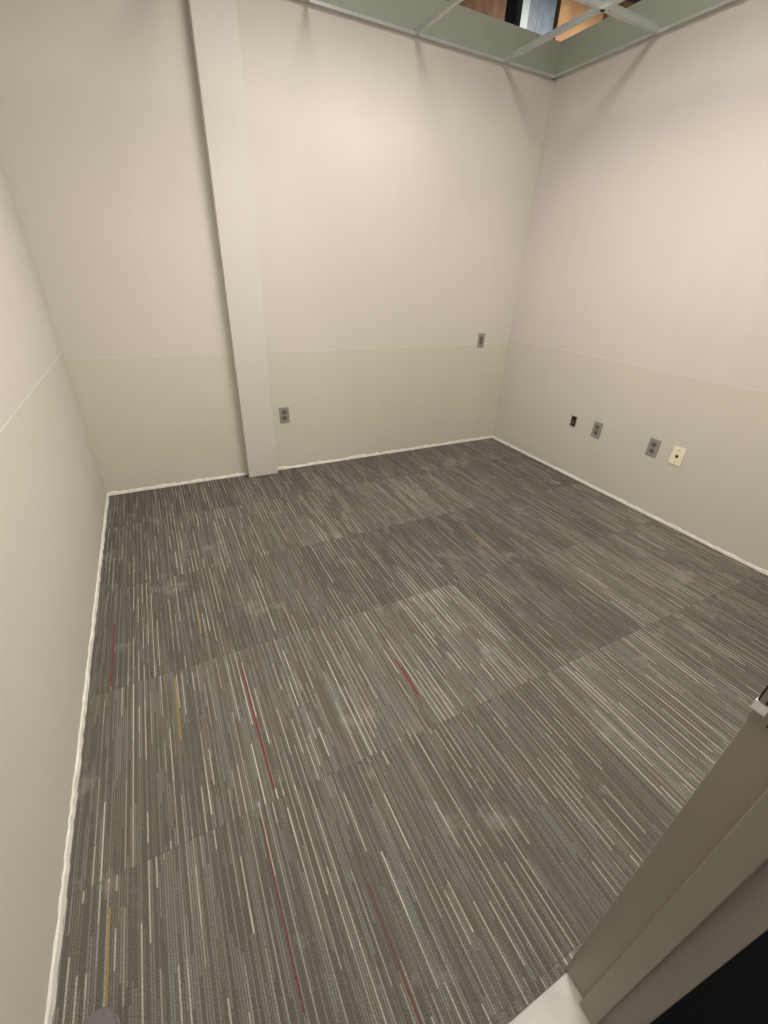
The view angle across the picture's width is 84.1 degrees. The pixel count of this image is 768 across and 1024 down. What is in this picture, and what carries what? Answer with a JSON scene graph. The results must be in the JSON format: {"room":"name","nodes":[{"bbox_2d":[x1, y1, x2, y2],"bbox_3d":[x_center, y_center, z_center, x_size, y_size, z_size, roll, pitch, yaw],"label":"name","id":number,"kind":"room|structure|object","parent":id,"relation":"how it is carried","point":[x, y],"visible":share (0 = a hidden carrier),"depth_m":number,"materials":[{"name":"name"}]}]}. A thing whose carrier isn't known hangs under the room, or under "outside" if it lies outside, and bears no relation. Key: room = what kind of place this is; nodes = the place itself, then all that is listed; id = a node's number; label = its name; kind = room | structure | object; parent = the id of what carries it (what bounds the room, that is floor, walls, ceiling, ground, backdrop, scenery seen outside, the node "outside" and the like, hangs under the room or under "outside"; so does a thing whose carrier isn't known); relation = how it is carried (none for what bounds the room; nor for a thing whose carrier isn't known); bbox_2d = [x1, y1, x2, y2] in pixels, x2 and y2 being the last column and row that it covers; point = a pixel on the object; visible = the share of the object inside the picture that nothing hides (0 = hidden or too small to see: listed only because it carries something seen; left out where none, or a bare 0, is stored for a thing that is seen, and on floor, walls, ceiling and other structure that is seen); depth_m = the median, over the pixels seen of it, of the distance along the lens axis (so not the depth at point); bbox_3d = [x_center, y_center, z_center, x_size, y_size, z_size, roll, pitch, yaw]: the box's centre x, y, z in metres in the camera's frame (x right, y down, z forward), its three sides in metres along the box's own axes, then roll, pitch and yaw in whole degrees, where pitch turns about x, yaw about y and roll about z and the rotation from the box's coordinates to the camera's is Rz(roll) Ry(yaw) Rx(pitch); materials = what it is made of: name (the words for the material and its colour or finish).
{"room":"empty office room","nodes":[
{"label":"empty office room","id":0,"kind":"room"},
{"bbox_2d":[0,154,106,1023],"bbox_3d":[-1.208,-0.611,1.014,0.120,2.925,3.282,-12,33,-24],"label":"wall","id":1,"kind":"structure","parent":0,"point":[53,493],"depth_m":1.39,"materials":[{"name":"paint"}]},
{"bbox_2d":[44,493,108,1023],"bbox_3d":[-1.237,0.591,1.796,0.011,0.027,3.152,-12,33,-24],"label":"baseboard","id":2,"kind":"structure","parent":1,"relation":"attached to","point":[52,989],"depth_m":1.25,"materials":[{"name":"paint"}]},
{"bbox_2d":[187,0,277,476],"bbox_3d":[-0.913,-1.569,2.704,0.227,2.901,0.080,-12,33,-24],"label":"column","id":3,"kind":"structure","parent":0,"point":[213,23],"depth_m":2.53,"materials":[{"name":"paint"}]},
{"bbox_2d":[0,0,559,492],"bbox_3d":[-0.384,-1.727,3.050,3.682,2.925,0.120,-12,33,-24],"label":"wall","id":4,"kind":"structure","parent":0,"point":[394,173],"depth_m":2.75,"materials":[{"name":"paint"}]},
{"bbox_2d":[108,472,247,495],"bbox_3d":[-1.517,-0.216,3.196,0.964,0.027,0.013,-12,33,-24],"label":"baseboard","id":5,"kind":"structure","parent":4,"relation":"attached to","point":[243,473],"depth_m":3.17,"materials":[{"name":"paint"}]},
{"bbox_2d":[279,407,289,422],"bbox_3d":[-0.774,-0.754,3.316,0.075,0.122,0.008,-12,33,-24],"label":"wall outlet","id":6,"kind":"object","parent":4,"relation":"attached to","point":[284,411],"visible":1,"depth_m":3.31,"materials":[{"name":"grey plastic"}]},
{"bbox_2d":[278,436,491,469],"bbox_3d":[0.119,-0.567,3.946,2.251,0.031,0.013,-12,33,-24],"label":"baseboard","id":7,"kind":"structure","parent":4,"relation":"attached to","point":[482,437],"depth_m":3.88,"materials":[{"name":"paint"}]},
{"bbox_2d":[477,333,484,347],"bbox_3d":[0.870,-1.535,3.814,0.072,0.118,0.010,-12,33,-24],"label":"light switch","id":8,"kind":"object","parent":4,"relation":"attached to","point":[481,336],"visible":1,"depth_m":3.81,"materials":[{"name":"grey plastic"}]},
{"bbox_2d":[52,438,767,1023],"bbox_3d":[0.294,0.283,2.507,3.442,0.021,3.156,-12,33,-24],"label":"floor","id":9,"kind":"structure","parent":0,"point":[384,738],"depth_m":1.56,"materials":[{"name":"carpet"}]},
{"bbox_2d":[83,1006,120,1023],"bbox_3d":[-0.559,1.133,0.804,0.092,0.112,0.300,-12,33,-24],"label":"shoe","id":10,"kind":"object","parent":9,"relation":"on","point":[103,1015],"visible":1,"depth_m":0.92,"materials":[{"name":"fabric"}]},
{"bbox_2d":[508,972,598,1023],"bbox_3d":[0.065,1.243,0.800,0.923,0.017,0.136,-12,33,-24],"label":"trim","id":11,"kind":"structure","parent":9,"relation":"on","point":[559,1003],"depth_m":0.98,"materials":[{"name":"white paint"}]},
{"bbox_2d":[297,0,738,79],"bbox_3d":[0.406,-2.090,1.159,3.442,0.024,3.162,-12,33,-24],"label":"ceiling trim","id":12,"kind":"structure","parent":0,"point":[317,3],"depth_m":2.57,"materials":[{"name":"metal"}]},
{"bbox_2d":[307,0,624,62],"bbox_3d":[0.286,-2.069,1.100,2.784,0.032,3.160,-12,33,-24],"label":"cross tees","id":13,"kind":"object","parent":12,"relation":"on","point":[450,4],"visible":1,"depth_m":2.46,"materials":[{"name":"metal"}]},
{"bbox_2d":[574,0,660,33],"bbox_3d":[0.365,-2.139,1.222,3.440,0.040,1.404,-12,33,-24],"label":"main tees","id":14,"kind":"object","parent":12,"relation":"on","point":[619,12],"visible":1,"depth_m":2.34,"materials":[{"name":"metal"}]},
{"bbox_2d":[492,0,767,570],"bbox_3d":[1.970,-1.290,2.473,0.120,2.925,3.282,-12,33,-24],"label":"wall","id":15,"kind":"structure","parent":0,"point":[641,308],"depth_m":2.72,"materials":[{"name":"paint"}]},
{"bbox_2d":[570,415,576,426],"bbox_3d":[1.549,-0.743,3.487,0.010,0.084,0.052,-12,33,-24],"label":"junction box","id":16,"kind":"object","parent":15,"relation":"attached to","point":[574,418],"visible":1,"depth_m":3.49,"materials":[{"name":"black plastic"}]},
{"bbox_2d":[591,421,602,438],"bbox_3d":[1.653,-0.638,3.311,0.008,0.122,0.078,-12,33,-24],"label":"wall outlet","id":17,"kind":"object","parent":15,"relation":"attached to","point":[597,427],"visible":1,"depth_m":3.31,"materials":[{"name":"grey plastic"}]},
{"bbox_2d":[492,436,767,575],"bbox_3d":[1.825,-0.063,3.202,0.009,0.026,3.152,-12,33,-24],"label":"baseboard","id":18,"kind":"structure","parent":15,"relation":"attached to","point":[719,549],"depth_m":3.09,"materials":[{"name":"paint"}]},
{"bbox_2d":[645,438,661,457],"bbox_3d":[1.861,-0.446,2.948,0.008,0.122,0.078,-12,33,-24],"label":"wall outlet","id":19,"kind":"object","parent":15,"relation":"attached to","point":[653,446],"visible":1,"depth_m":2.94,"materials":[{"name":"grey plastic"}]},
{"bbox_2d":[668,446,685,466],"bbox_3d":[1.937,-0.368,2.817,0.008,0.122,0.078,-12,33,-24],"label":"phone jack","id":20,"kind":"object","parent":15,"relation":"attached to","point":[677,455],"visible":1,"depth_m":2.81,"materials":[{"name":"beige plastic"}]},
{"bbox_2d":[627,0,640,3],"bbox_3d":[1.228,-4.238,1.458,13.000,0.450,13.000,-12,33,-24],"label":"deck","id":21,"kind":"object","parent":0,"point":[631,1],"depth_m":5.48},
{"bbox_2d":[650,930,767,1023],"bbox_3d":[1.407,1.957,-0.325,7.500,0.032,3.450,-12,33,-24],"label":"floor","id":22,"kind":"structure","parent":0,"point":[736,992],"depth_m":1.01,"materials":[{"name":"rubber"}]},
{"bbox_3d":[1.092,-0.229,0.530,3.442,2.925,0.120,-12,33,-24],"label":"wall","id":23,"kind":"structure","parent":0,"visible":0},
{"bbox_2d":[566,718,767,1023],"bbox_3d":[0.531,0.215,0.466,0.066,2.130,0.142,-12,33,-24],"label":"door frame","id":24,"kind":"structure","parent":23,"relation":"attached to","point":[699,897],"depth_m":0.68,"materials":[{"name":"paint"}]},
{"bbox_2d":[748,685,767,731],"bbox_3d":[0.493,0.230,0.524,0.013,0.107,0.040,-12,33,-24],"label":"strike plate","id":25,"kind":"object","parent":24,"relation":"attached to","point":[758,715],"visible":1,"depth_m":0.55,"materials":[{"name":"metal"}]},
{"label":"outside","id":26,"kind":"structure","parent":0,"visible":0},
{"bbox_2d":[514,0,530,28],"bbox_3d":[1.536,-3.562,5.132,3.980,4.220,0.930,-12,33,-24],"label":"storage rack","id":27,"kind":"object","parent":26,"point":[522,11],"visible":0.02,"depth_m":3.83,"materials":[{"name":"metal"}]},
{"bbox_2d":[447,0,506,20],"bbox_3d":[0.665,-4.485,3.975,0.650,0.551,0.602,-12,33,-24],"label":"cardboard box","id":28,"kind":"object","parent":27,"relation":"in","point":[493,8],"visible":0.02,"depth_m":3.76,"materials":[{"name":"brown cardboard"}]},
{"bbox_2d":[504,0,556,34],"bbox_3d":[1.294,-4.754,4.248,0.360,0.801,0.702,-12,33,-24],"label":"wrapped bundle","id":29,"kind":"object","parent":27,"relation":"in","point":[541,15],"visible":0.07,"depth_m":3.99,"materials":[{"name":"plastic"}]},
{"bbox_2d":[552,0,603,41],"bbox_3d":[1.750,-4.778,4.501,0.570,0.631,0.702,-12,33,-24],"label":"cardboard box","id":30,"kind":"object","parent":27,"relation":"in","point":[566,10],"visible":0.02,"depth_m":4.09,"materials":[{"name":"brown cardboard"}]},
{"bbox_2d":[603,0,633,19],"bbox_3d":[2.346,-4.957,4.744,0.640,0.751,0.702,-12,33,-24],"label":"cardboard box","id":31,"kind":"object","parent":27,"relation":"in","point":[625,4],"visible":0.07,"depth_m":4.26,"materials":[{"name":"brown cardboard"}]}
]}

